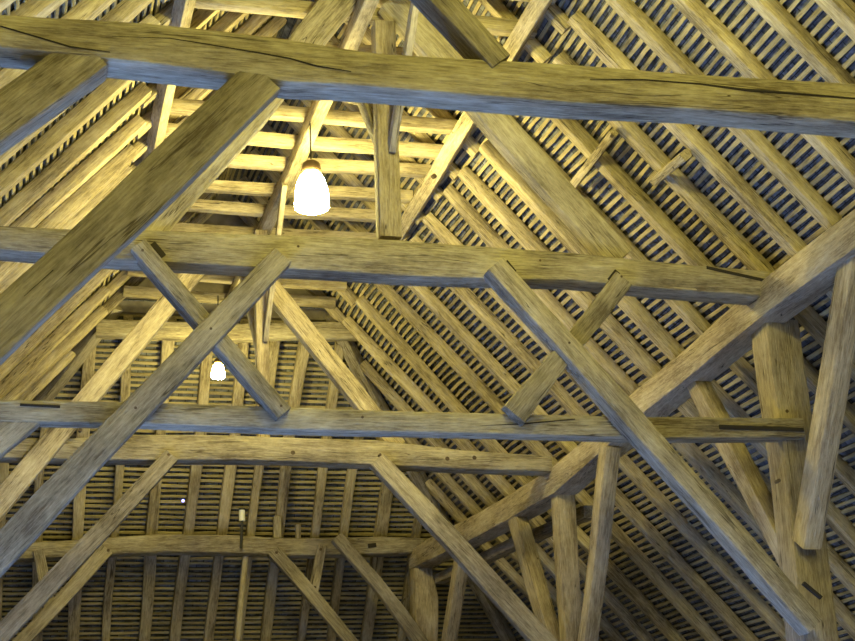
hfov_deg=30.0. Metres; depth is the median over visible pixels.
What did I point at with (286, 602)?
lath
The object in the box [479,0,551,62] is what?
rafter
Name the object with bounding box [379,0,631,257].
rafter
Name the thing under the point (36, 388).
rafter
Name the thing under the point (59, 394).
lath
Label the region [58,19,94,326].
lath
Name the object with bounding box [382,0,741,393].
lath
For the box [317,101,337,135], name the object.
lath
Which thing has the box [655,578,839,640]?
lath
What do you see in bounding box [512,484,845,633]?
lath
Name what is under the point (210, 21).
lath
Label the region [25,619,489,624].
lath
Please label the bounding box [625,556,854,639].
lath
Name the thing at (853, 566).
lath
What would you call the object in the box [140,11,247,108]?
rafter
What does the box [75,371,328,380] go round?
lath
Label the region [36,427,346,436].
lath
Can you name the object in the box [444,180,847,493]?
lath
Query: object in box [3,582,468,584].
lath
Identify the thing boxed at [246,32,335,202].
lath
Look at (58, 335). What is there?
rafter
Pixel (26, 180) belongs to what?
lath
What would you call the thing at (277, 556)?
brace
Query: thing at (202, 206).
collar
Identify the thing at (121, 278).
rafter
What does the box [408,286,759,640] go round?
rafter
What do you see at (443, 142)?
lath
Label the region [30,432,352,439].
lath
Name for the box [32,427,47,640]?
rafter
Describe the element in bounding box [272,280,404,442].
rafter
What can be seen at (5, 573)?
lath
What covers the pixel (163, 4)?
lath
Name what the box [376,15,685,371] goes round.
lath
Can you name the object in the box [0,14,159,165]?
rafter
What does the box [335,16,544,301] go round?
lath
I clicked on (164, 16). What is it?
rafter
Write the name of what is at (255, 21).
rafter
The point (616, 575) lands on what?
rafter
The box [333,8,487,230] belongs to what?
lath
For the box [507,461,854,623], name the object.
lath
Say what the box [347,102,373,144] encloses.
brace
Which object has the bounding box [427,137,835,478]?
lath
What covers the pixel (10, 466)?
lath
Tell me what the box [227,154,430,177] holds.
collar
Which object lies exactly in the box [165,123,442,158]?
collar
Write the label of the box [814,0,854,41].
rafter
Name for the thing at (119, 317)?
roof
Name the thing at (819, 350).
lath
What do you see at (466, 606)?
lath
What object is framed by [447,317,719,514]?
lath
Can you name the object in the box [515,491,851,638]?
lath
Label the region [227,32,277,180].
lath
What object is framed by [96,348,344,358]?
lath
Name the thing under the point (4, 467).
rafter
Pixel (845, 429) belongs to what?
lath
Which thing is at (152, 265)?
diagonal strut
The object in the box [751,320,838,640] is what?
post
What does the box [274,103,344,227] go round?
lath
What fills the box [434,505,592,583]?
rail
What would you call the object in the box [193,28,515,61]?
collar
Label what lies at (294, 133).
lath
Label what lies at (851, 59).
lath
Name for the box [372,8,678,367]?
lath
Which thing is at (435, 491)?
rafter
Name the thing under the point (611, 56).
rafter
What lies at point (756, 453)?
lath
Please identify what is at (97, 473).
lath
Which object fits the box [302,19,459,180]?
rafter
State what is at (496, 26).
collar
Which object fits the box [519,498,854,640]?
lath
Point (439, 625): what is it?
lath
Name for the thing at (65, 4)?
lath
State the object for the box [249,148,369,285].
rafter
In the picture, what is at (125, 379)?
rafter
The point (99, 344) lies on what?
lath
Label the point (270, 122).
lath
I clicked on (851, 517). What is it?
lath
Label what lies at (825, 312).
lath
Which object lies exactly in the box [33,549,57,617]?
strut
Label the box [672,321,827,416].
lath
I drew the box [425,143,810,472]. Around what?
lath
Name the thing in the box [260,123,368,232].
rafter
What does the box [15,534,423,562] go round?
beam
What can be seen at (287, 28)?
roof
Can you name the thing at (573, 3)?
lath
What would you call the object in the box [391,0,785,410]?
lath
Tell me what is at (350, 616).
lath
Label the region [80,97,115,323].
lath
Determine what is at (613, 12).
lath
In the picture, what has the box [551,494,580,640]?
post
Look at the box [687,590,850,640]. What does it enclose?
lath
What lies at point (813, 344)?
lath
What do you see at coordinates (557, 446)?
lath
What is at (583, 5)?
lath
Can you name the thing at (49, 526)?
lath
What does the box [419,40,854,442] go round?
lath
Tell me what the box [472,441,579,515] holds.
lath
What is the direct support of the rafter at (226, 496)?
attached to the wall
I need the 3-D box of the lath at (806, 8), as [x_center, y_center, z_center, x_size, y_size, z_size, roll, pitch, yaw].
[2.057,-1.325,16.632,0.295,0.056,18.022,3,-20,-16]
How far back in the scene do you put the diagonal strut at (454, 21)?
9.19 m
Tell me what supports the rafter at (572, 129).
on the wall
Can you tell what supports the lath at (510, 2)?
attached to the rafter
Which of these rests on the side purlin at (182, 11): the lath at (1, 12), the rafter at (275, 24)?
the rafter at (275, 24)
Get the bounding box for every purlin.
[142,0,195,160]
[227,0,378,294]
[400,0,552,240]
[408,209,854,569]
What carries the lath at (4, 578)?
attached to the rafter at (125, 379)
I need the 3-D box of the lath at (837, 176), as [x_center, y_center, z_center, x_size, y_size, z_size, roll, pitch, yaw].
[2.753,-0.287,16.961,0.295,0.056,18.955,3,-20,-16]
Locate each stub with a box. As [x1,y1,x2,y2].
[273,516,280,537]
[295,524,300,537]
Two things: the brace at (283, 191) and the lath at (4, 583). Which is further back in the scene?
the lath at (4, 583)
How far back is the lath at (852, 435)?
20.46 m
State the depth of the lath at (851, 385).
20.50 m
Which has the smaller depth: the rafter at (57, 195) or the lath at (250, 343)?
the rafter at (57, 195)
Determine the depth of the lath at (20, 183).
15.53 m
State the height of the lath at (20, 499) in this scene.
0.055 m
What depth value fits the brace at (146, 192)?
8.33 m
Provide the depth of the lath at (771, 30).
16.30 m
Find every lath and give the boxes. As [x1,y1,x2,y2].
[0,12,1,381]
[1,615,486,619]
[2,592,473,594]
[2,596,476,599]
[2,601,478,604]
[2,605,481,609]
[2,610,484,615]
[3,5,10,378]
[3,577,403,579]
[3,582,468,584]
[3,587,470,590]
[4,572,438,575]
[6,514,413,520]
[6,520,412,525]
[8,567,446,569]
[9,465,407,474]
[9,471,410,479]
[9,509,412,515]
[10,0,19,224]
[11,633,497,639]
[13,562,452,565]
[14,503,407,510]
[16,629,494,634]
[17,0,27,218]
[18,498,403,505]
[19,140,30,363]
[20,624,492,630]
[22,493,398,500]
[24,134,37,358]
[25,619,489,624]
[27,487,393,494]
[28,14,50,354]
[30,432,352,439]
[31,483,380,489]
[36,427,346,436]
[38,0,67,345]
[42,6,59,221]
[43,477,380,484]
[43,530,431,535]
[43,536,428,540]
[44,0,75,339]
[47,525,426,530]
[49,0,80,334]
[53,100,78,330]
[53,399,353,409]
[56,393,348,403]
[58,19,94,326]
[62,388,343,397]
[63,13,101,321]
[66,382,339,392]
[68,6,109,316]
[71,377,328,386]
[73,0,116,311]
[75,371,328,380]
[77,0,122,326]
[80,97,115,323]
[80,365,326,375]
[87,18,133,299]
[89,13,139,315]
[93,7,146,311]
[95,354,347,365]
[95,359,350,370]
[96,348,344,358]
[97,343,296,352]
[98,0,153,306]
[102,338,333,347]
[103,0,159,303]
[107,2,165,299]
[112,0,170,295]
[117,557,453,560]
[120,314,283,322]
[174,465,316,467]
[193,17,212,89]
[213,11,219,24]
[213,16,271,199]
[217,16,274,196]
[219,638,499,640]
[225,36,272,180]
[227,0,310,179]
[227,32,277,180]
[229,0,317,180]
[230,131,259,197]
[234,120,273,200]
[240,99,291,201]
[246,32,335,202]
[252,24,346,202]
[265,130,296,182]
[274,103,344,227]
[288,33,396,204]
[288,36,401,222]
[292,127,355,227]
[297,128,363,228]
[304,131,368,229]
[311,0,463,229]
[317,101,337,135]
[322,1,522,290]
[324,0,473,222]
[325,4,527,295]
[328,1,481,227]
[330,134,448,296]
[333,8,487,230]
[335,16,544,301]
[337,0,565,308]
[341,0,503,230]
[342,0,577,313]
[346,0,589,316]
[349,0,513,231]
[352,0,600,319]
[354,10,615,341]
[356,2,608,323]
[357,0,636,346]
[359,0,647,352]
[362,0,661,358]
[368,0,671,362]
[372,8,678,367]
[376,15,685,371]
[380,0,714,375]
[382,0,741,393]
[384,0,728,380]
[385,4,751,400]
[389,11,757,405]
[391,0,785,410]
[406,0,800,403]
[410,0,814,407]
[414,6,822,411]
[416,32,846,438]
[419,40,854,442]
[422,15,830,411]
[424,54,854,445]
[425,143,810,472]
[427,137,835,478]
[433,138,850,481]
[436,23,837,406]
[436,145,854,485]
[440,70,854,439]
[440,158,854,489]
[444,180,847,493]
[445,135,803,443]
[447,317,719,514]
[448,188,854,498]
[450,361,670,519]
[452,200,854,502]
[453,414,604,524]
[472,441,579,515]
[476,340,818,550]
[488,369,819,564]
[491,388,810,568]
[493,347,822,545]
[495,394,815,572]
[499,381,854,577]
[502,443,854,614]
[503,391,854,581]
[505,452,854,619]
[507,402,854,585]
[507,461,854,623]
[510,470,854,628]
[511,457,765,590]
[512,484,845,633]
[515,427,848,594]
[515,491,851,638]
[517,455,565,489]
[519,433,854,598]
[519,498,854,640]
[531,357,821,528]
[599,537,840,630]
[599,544,847,637]
[602,505,854,610]
[603,514,854,615]
[603,550,851,640]
[607,523,854,620]
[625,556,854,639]
[633,565,854,640]
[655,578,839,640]
[667,584,844,640]
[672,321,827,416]
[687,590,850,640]
[691,307,829,397]
[720,596,854,638]
[727,297,830,368]
[728,604,854,640]
[759,611,854,640]
[838,630,846,634]
[839,635,851,640]
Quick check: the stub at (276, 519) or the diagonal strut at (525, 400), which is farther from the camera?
the stub at (276, 519)
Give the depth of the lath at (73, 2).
15.74 m
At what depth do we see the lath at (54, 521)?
25.11 m
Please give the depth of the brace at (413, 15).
14.32 m
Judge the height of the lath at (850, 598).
0.055 m
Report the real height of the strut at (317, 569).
0.856 m
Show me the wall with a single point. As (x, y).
(129, 307)
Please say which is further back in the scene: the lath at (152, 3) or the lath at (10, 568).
the lath at (10, 568)
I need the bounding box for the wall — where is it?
[119,194,326,321]
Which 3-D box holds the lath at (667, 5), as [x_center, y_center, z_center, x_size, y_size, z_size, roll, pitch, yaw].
[1.513,-2.124,16.377,0.295,0.056,17.305,3,-20,-16]
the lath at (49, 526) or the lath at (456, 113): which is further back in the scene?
the lath at (49, 526)
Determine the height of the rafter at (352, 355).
6.234 m
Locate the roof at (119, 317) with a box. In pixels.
[2,299,500,640]
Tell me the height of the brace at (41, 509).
3.702 m
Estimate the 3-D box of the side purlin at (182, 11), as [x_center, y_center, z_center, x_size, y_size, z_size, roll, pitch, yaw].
[-2.177,-3.147,14.557,0.218,0.242,14.375,2,-20,-14]
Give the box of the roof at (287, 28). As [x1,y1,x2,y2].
[229,0,854,640]
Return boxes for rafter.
[0,0,14,12]
[0,0,114,88]
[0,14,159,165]
[0,78,132,198]
[0,82,151,225]
[0,144,138,282]
[0,166,132,293]
[0,232,216,521]
[0,269,113,380]
[0,285,110,399]
[0,463,8,620]
[1,305,107,399]
[10,0,65,17]
[10,114,145,227]
[17,350,75,399]
[32,305,122,400]
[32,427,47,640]
[67,347,95,640]
[99,0,152,21]
[102,213,212,317]
[102,315,132,640]
[106,178,218,298]
[130,90,216,169]
[132,16,286,162]
[135,14,270,139]
[138,317,176,640]
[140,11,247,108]
[144,0,357,230]
[154,0,173,25]
[168,351,212,640]
[190,9,219,28]
[203,320,248,640]
[233,199,345,322]
[233,321,281,640]
[239,176,358,306]
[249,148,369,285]
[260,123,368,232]
[260,341,308,640]
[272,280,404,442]
[281,101,410,240]
[296,341,343,640]
[301,100,425,224]
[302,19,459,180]
[325,312,516,640]
[326,437,363,640]
[341,101,443,201]
[342,316,655,640]
[344,22,479,157]
[355,295,686,640]
[359,360,626,640]
[360,482,392,640]
[374,284,722,640]
[377,0,388,7]
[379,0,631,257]
[396,517,421,640]
[402,437,602,640]
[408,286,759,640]
[410,235,785,640]
[422,212,603,413]
[425,478,558,622]
[442,184,854,640]
[457,165,854,596]
[478,140,854,553]
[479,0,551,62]
[524,130,854,495]
[543,4,570,34]
[550,118,854,434]
[552,51,854,380]
[567,10,832,299]
[605,0,841,229]
[669,0,854,188]
[745,0,854,83]
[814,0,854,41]
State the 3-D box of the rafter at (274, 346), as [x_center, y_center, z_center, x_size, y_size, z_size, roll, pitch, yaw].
[-2.929,4.199,25.572,0.179,6.625,6.788,2,-20,-14]
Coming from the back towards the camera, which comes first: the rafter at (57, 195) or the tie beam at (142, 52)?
the rafter at (57, 195)
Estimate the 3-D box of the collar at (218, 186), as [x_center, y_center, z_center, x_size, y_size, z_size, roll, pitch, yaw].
[-1.782,-1.599,19.509,3.274,0.151,0.144,2,-19,-14]
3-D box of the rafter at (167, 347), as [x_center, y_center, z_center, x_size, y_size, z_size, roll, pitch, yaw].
[-4.415,4.136,25.196,0.207,6.627,6.792,2,-20,-14]
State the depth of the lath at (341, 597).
25.73 m
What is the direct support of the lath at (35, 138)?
on the rafter at (125, 10)
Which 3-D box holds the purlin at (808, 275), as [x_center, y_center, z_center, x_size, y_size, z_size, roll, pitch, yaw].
[2.714,0.631,16.859,0.635,0.884,19.395,3,-20,-16]
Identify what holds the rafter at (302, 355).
attached to the wall
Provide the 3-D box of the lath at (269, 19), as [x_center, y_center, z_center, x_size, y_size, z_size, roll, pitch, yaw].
[-1.152,-4.507,16.170,0.051,0.054,16.688,2,-20,-14]
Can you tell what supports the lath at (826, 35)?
attached to the rafter
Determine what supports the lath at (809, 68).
attached to the roof at (287, 28)
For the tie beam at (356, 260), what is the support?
attached to the purlin at (808, 275)
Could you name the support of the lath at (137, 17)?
attached to the rafter at (85, 9)
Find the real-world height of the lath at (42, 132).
0.056 m
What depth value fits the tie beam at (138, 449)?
19.16 m
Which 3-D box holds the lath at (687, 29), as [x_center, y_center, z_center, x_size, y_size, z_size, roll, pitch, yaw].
[1.674,-1.885,16.453,0.296,0.056,17.520,3,-20,-16]
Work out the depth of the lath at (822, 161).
15.60 m
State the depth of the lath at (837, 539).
21.16 m
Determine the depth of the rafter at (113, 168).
17.30 m
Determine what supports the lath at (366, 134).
attached to the rafter at (274, 176)
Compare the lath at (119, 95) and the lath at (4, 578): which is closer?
the lath at (119, 95)
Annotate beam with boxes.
[0,15,854,137]
[0,226,771,304]
[0,400,804,442]
[0,435,551,475]
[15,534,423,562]
[96,319,356,342]
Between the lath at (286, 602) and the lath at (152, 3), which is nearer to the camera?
the lath at (152, 3)
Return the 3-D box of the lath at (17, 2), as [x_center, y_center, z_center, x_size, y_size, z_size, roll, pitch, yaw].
[-3.931,-1.418,15.134,0.054,0.056,18.161,2,-20,-14]
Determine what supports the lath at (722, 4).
attached to the rafter
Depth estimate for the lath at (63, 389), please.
23.96 m
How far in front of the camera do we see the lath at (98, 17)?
15.97 m
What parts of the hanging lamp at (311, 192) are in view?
lamp shade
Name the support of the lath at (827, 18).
attached to the roof at (287, 28)
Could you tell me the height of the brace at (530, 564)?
2.649 m
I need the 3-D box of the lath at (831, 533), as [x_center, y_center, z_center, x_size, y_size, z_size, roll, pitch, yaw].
[4.538,2.353,17.799,0.300,0.055,21.324,3,-20,-16]
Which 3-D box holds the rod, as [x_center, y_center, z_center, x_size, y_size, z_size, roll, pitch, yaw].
[-2.875,3.219,24.697,0.097,0.624,0.097,2,-20,-14]
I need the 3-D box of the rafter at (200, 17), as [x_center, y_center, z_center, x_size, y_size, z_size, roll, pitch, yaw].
[-1.957,-3.440,16.356,1.912,2.104,0.125,3,-20,-15]
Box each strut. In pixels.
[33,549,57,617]
[131,239,290,421]
[310,544,326,591]
[409,0,509,67]
[501,272,631,425]
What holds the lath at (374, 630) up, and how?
attached to the rafter at (38, 482)
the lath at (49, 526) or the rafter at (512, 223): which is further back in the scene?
the lath at (49, 526)
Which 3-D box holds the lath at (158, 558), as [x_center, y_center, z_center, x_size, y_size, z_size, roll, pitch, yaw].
[-3.631,3.776,25.272,8.700,0.054,0.058,2,-20,-14]
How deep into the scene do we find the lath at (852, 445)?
20.51 m
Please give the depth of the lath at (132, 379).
23.91 m
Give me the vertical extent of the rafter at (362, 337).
6.548 m
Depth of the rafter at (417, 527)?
26.20 m
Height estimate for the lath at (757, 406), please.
0.059 m
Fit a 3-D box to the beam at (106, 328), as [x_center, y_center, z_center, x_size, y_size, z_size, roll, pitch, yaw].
[-2.763,0.158,23.120,4.016,0.307,0.184,1,-19,-15]
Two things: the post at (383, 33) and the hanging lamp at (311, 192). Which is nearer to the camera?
the post at (383, 33)
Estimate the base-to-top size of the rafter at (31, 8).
5.781 m
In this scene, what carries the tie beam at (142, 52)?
attached to the post
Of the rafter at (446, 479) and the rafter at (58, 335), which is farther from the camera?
the rafter at (446, 479)
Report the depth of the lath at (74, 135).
15.92 m
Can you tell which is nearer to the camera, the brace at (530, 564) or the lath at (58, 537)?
the brace at (530, 564)
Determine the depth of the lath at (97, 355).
23.50 m
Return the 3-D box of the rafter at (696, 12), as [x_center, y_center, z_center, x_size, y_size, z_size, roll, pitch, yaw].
[4.500,-0.441,13.795,5.520,6.100,0.145,2,-20,-14]
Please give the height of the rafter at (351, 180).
1.986 m
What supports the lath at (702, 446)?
attached to the roof at (287, 28)
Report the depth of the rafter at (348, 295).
22.85 m
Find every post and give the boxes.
[254,230,269,436]
[371,20,401,239]
[409,568,437,640]
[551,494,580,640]
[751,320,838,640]
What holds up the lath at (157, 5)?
attached to the rafter
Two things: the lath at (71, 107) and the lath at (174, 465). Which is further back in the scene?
the lath at (174, 465)
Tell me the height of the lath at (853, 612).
0.057 m
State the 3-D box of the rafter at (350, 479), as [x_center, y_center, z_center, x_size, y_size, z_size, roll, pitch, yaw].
[-1.534,4.761,26.157,0.215,5.856,6.031,2,-19,-14]
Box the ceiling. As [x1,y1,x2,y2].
[1,0,285,380]
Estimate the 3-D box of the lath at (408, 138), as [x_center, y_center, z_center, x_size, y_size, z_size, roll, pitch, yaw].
[0.640,-3.249,16.208,0.294,0.055,16.693,3,-20,-16]
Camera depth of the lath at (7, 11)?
14.79 m
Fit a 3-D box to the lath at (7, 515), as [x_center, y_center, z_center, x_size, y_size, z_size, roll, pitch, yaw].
[-3.517,3.085,24.938,7.727,0.055,0.058,2,-20,-14]
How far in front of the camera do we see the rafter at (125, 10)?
14.13 m
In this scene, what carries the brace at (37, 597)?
attached to the post
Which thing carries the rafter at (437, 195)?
on the side purlin at (535, 10)
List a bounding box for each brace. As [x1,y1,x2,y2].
[0,53,106,155]
[0,71,279,365]
[0,248,290,577]
[0,421,39,458]
[0,450,177,640]
[12,544,111,640]
[239,276,254,348]
[262,182,286,341]
[267,546,357,640]
[331,533,427,640]
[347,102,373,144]
[369,453,557,640]
[388,2,418,151]
[441,560,467,640]
[483,258,822,635]
[508,516,559,640]
[570,128,618,187]
[577,443,620,640]
[687,381,778,564]
[792,256,854,548]
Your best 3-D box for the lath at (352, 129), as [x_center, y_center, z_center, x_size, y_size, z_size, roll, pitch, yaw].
[0.190,-3.728,16.257,0.293,0.055,16.693,3,-20,-16]
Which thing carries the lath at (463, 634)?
attached to the rafter at (38, 482)
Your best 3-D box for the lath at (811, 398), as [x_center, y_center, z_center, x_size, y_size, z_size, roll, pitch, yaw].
[3.674,1.073,17.393,0.292,0.056,20.176,3,-20,-16]
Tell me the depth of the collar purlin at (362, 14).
17.50 m
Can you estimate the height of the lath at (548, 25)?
0.056 m
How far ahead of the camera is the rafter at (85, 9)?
13.27 m
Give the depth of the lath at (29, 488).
24.89 m
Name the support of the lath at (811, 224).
attached to the roof at (287, 28)
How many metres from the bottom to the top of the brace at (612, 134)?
0.125 m
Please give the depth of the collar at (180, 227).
20.77 m
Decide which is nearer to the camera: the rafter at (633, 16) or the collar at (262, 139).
the rafter at (633, 16)
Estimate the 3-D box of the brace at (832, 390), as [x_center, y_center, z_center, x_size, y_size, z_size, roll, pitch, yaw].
[3.616,0.696,14.245,0.201,2.460,1.788,2,-19,-14]
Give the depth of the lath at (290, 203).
20.46 m
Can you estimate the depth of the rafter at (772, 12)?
13.26 m
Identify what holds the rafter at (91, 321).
on the wall
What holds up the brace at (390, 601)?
attached to the post at (423, 608)
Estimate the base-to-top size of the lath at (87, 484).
0.056 m
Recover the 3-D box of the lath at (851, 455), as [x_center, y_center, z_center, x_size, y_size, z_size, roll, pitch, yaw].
[4.103,1.712,17.595,0.291,0.056,20.750,3,-20,-16]
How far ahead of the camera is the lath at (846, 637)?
19.09 m
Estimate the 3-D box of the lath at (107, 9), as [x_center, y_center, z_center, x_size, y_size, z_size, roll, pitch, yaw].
[-3.135,-2.318,15.195,0.052,0.054,17.299,2,-20,-14]
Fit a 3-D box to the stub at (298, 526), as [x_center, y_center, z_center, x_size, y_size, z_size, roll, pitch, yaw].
[-2.036,3.340,25.067,0.077,0.254,0.101,3,-20,-14]
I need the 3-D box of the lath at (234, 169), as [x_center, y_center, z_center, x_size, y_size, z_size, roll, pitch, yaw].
[-0.635,-4.616,16.351,0.297,0.056,16.693,3,-20,-16]
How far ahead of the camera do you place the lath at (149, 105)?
17.33 m
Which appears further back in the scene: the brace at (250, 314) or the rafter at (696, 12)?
the brace at (250, 314)
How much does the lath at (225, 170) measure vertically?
0.054 m
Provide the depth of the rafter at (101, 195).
17.81 m
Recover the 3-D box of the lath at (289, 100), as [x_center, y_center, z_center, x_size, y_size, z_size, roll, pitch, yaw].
[-0.443,-4.411,16.330,0.293,0.056,16.693,3,-20,-16]
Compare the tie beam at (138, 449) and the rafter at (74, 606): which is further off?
the rafter at (74, 606)
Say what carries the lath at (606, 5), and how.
attached to the rafter at (838, 522)
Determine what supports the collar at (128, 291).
attached to the rafter at (338, 316)
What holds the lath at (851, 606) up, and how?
attached to the roof at (287, 28)
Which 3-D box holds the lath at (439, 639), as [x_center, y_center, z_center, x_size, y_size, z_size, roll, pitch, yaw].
[-3.872,5.244,25.983,10.768,0.054,0.055,2,-20,-14]
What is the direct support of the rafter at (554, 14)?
attached to the roof at (287, 28)
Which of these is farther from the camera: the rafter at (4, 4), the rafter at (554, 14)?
the rafter at (554, 14)
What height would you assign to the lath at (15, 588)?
0.057 m
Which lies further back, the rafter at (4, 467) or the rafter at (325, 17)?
the rafter at (4, 467)
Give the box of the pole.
[234,556,247,640]
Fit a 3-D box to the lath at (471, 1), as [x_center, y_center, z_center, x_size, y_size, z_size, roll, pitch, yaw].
[0.445,-3.455,16.229,0.295,0.055,16.693,3,-20,-16]
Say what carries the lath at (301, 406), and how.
attached to the rafter at (167, 347)
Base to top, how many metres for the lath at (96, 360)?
0.055 m
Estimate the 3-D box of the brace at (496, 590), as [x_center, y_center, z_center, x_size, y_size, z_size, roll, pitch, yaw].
[0.425,2.818,19.155,2.218,2.438,0.186,2,-20,-14]
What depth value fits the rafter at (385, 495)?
25.81 m
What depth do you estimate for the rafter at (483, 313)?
20.05 m
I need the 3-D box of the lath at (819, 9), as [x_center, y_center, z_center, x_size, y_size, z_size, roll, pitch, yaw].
[2.103,-1.246,16.656,0.295,0.055,18.094,3,-20,-16]
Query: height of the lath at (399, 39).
0.055 m
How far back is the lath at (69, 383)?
23.94 m
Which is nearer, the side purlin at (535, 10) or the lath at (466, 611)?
the side purlin at (535, 10)
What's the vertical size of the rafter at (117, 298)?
1.851 m
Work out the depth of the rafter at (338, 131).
20.03 m
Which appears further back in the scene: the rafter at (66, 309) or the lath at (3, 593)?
the lath at (3, 593)
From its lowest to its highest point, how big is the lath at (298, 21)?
0.054 m
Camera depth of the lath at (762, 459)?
20.44 m
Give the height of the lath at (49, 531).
0.056 m
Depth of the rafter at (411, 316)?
21.51 m
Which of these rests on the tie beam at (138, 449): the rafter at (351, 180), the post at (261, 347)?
the post at (261, 347)
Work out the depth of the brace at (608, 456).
18.50 m
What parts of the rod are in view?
rod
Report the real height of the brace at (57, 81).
1.457 m
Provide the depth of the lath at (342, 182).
21.04 m
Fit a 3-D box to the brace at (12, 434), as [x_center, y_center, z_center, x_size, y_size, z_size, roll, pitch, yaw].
[-3.694,1.143,13.045,0.987,0.935,0.165,2,-20,-14]
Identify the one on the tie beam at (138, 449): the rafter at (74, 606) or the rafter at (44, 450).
the rafter at (44, 450)
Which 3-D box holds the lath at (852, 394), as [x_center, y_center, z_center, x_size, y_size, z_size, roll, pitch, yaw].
[3.779,1.232,17.443,0.292,0.055,20.319,3,-20,-16]
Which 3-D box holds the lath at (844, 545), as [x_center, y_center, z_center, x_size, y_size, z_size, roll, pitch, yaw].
[4.640,2.511,17.848,0.292,0.055,21.468,3,-20,-16]
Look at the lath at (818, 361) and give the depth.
17.66 m
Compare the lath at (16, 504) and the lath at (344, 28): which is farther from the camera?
the lath at (16, 504)
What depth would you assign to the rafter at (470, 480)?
23.81 m
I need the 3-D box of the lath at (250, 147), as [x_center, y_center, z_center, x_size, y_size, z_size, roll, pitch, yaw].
[-0.573,-4.548,16.343,0.297,0.056,16.693,3,-20,-16]
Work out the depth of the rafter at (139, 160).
18.73 m
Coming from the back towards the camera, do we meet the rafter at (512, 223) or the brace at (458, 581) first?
the brace at (458, 581)
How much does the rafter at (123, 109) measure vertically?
5.837 m
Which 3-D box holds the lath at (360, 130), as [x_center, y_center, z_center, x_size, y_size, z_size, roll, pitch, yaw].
[0.252,-3.659,16.249,0.293,0.057,16.694,3,-20,-16]
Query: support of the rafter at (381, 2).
attached to the ceiling
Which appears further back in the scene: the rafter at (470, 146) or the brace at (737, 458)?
the rafter at (470, 146)
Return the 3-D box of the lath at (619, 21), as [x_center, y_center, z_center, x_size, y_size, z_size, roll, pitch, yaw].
[1.349,-2.365,16.301,0.294,0.056,17.089,3,-20,-16]
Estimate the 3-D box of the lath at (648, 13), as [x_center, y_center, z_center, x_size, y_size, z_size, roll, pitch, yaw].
[1.459,-2.206,16.352,0.291,0.056,17.233,3,-20,-16]
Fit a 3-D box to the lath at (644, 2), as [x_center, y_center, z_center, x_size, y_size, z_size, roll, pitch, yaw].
[1.401,-2.286,16.326,0.293,0.056,17.161,3,-20,-16]
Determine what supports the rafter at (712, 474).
on the wall
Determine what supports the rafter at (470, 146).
attached to the ceiling
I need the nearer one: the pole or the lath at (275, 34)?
the lath at (275, 34)
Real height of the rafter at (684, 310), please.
6.108 m
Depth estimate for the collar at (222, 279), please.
22.49 m
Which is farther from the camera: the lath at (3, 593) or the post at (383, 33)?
the lath at (3, 593)
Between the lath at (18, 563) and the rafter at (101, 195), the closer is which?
the rafter at (101, 195)
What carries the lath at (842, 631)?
attached to the roof at (287, 28)
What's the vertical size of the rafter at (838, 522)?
6.183 m
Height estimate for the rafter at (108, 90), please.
5.828 m
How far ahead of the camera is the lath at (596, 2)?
18.44 m
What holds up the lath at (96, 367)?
attached to the rafter at (195, 472)
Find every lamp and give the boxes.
[211,295,224,379]
[294,121,328,214]
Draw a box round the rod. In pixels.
[239,508,244,547]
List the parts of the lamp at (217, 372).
lamp shade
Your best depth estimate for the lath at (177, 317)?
23.26 m
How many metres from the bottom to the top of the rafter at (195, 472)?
6.616 m
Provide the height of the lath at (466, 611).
0.055 m
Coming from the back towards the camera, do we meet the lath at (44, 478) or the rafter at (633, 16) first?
the lath at (44, 478)
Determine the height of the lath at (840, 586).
0.056 m
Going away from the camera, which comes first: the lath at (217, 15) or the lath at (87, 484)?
the lath at (217, 15)
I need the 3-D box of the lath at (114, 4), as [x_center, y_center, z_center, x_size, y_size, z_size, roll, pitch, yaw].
[-3.067,-2.393,15.201,0.051,0.056,17.227,2,-20,-14]
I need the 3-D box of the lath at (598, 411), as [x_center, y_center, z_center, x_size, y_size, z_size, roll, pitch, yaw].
[3.022,0.114,17.087,0.295,0.056,19.315,3,-20,-16]
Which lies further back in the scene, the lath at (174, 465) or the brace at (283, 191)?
the lath at (174, 465)
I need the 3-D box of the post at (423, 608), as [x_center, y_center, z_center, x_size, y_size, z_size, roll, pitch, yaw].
[0.013,6.841,24.399,0.438,6.075,0.418,3,-20,-14]
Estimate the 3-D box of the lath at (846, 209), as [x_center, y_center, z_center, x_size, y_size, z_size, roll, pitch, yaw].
[2.911,-0.047,17.036,0.292,0.056,19.171,3,-20,-16]
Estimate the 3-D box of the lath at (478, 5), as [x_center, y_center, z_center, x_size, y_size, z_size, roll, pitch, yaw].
[0.514,-3.386,16.223,0.301,0.054,16.693,3,-20,-16]
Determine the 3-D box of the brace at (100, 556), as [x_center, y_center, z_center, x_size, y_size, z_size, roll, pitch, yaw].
[-5.438,4.120,23.669,1.458,1.623,0.175,3,-20,-15]
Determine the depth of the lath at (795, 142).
15.76 m
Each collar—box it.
[123,285,335,308]
[127,271,346,290]
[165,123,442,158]
[170,98,457,134]
[171,223,375,238]
[187,199,375,222]
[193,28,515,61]
[194,0,536,38]
[204,180,412,203]
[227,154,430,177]
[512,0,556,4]
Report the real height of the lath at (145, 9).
0.055 m
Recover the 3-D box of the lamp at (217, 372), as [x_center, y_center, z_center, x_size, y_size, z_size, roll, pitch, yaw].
[-2.910,0.221,22.126,0.188,1.207,0.188,2,-20,-14]
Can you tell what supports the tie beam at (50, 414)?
attached to the post
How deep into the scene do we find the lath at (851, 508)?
20.57 m
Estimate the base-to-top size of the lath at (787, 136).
0.058 m
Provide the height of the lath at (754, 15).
0.056 m
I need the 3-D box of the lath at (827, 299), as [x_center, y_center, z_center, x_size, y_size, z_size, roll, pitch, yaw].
[3.240,0.432,17.190,0.299,0.057,19.601,3,-20,-16]
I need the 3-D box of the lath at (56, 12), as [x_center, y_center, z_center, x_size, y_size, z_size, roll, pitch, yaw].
[-3.600,-1.793,15.159,0.054,0.054,17.802,2,-20,-14]

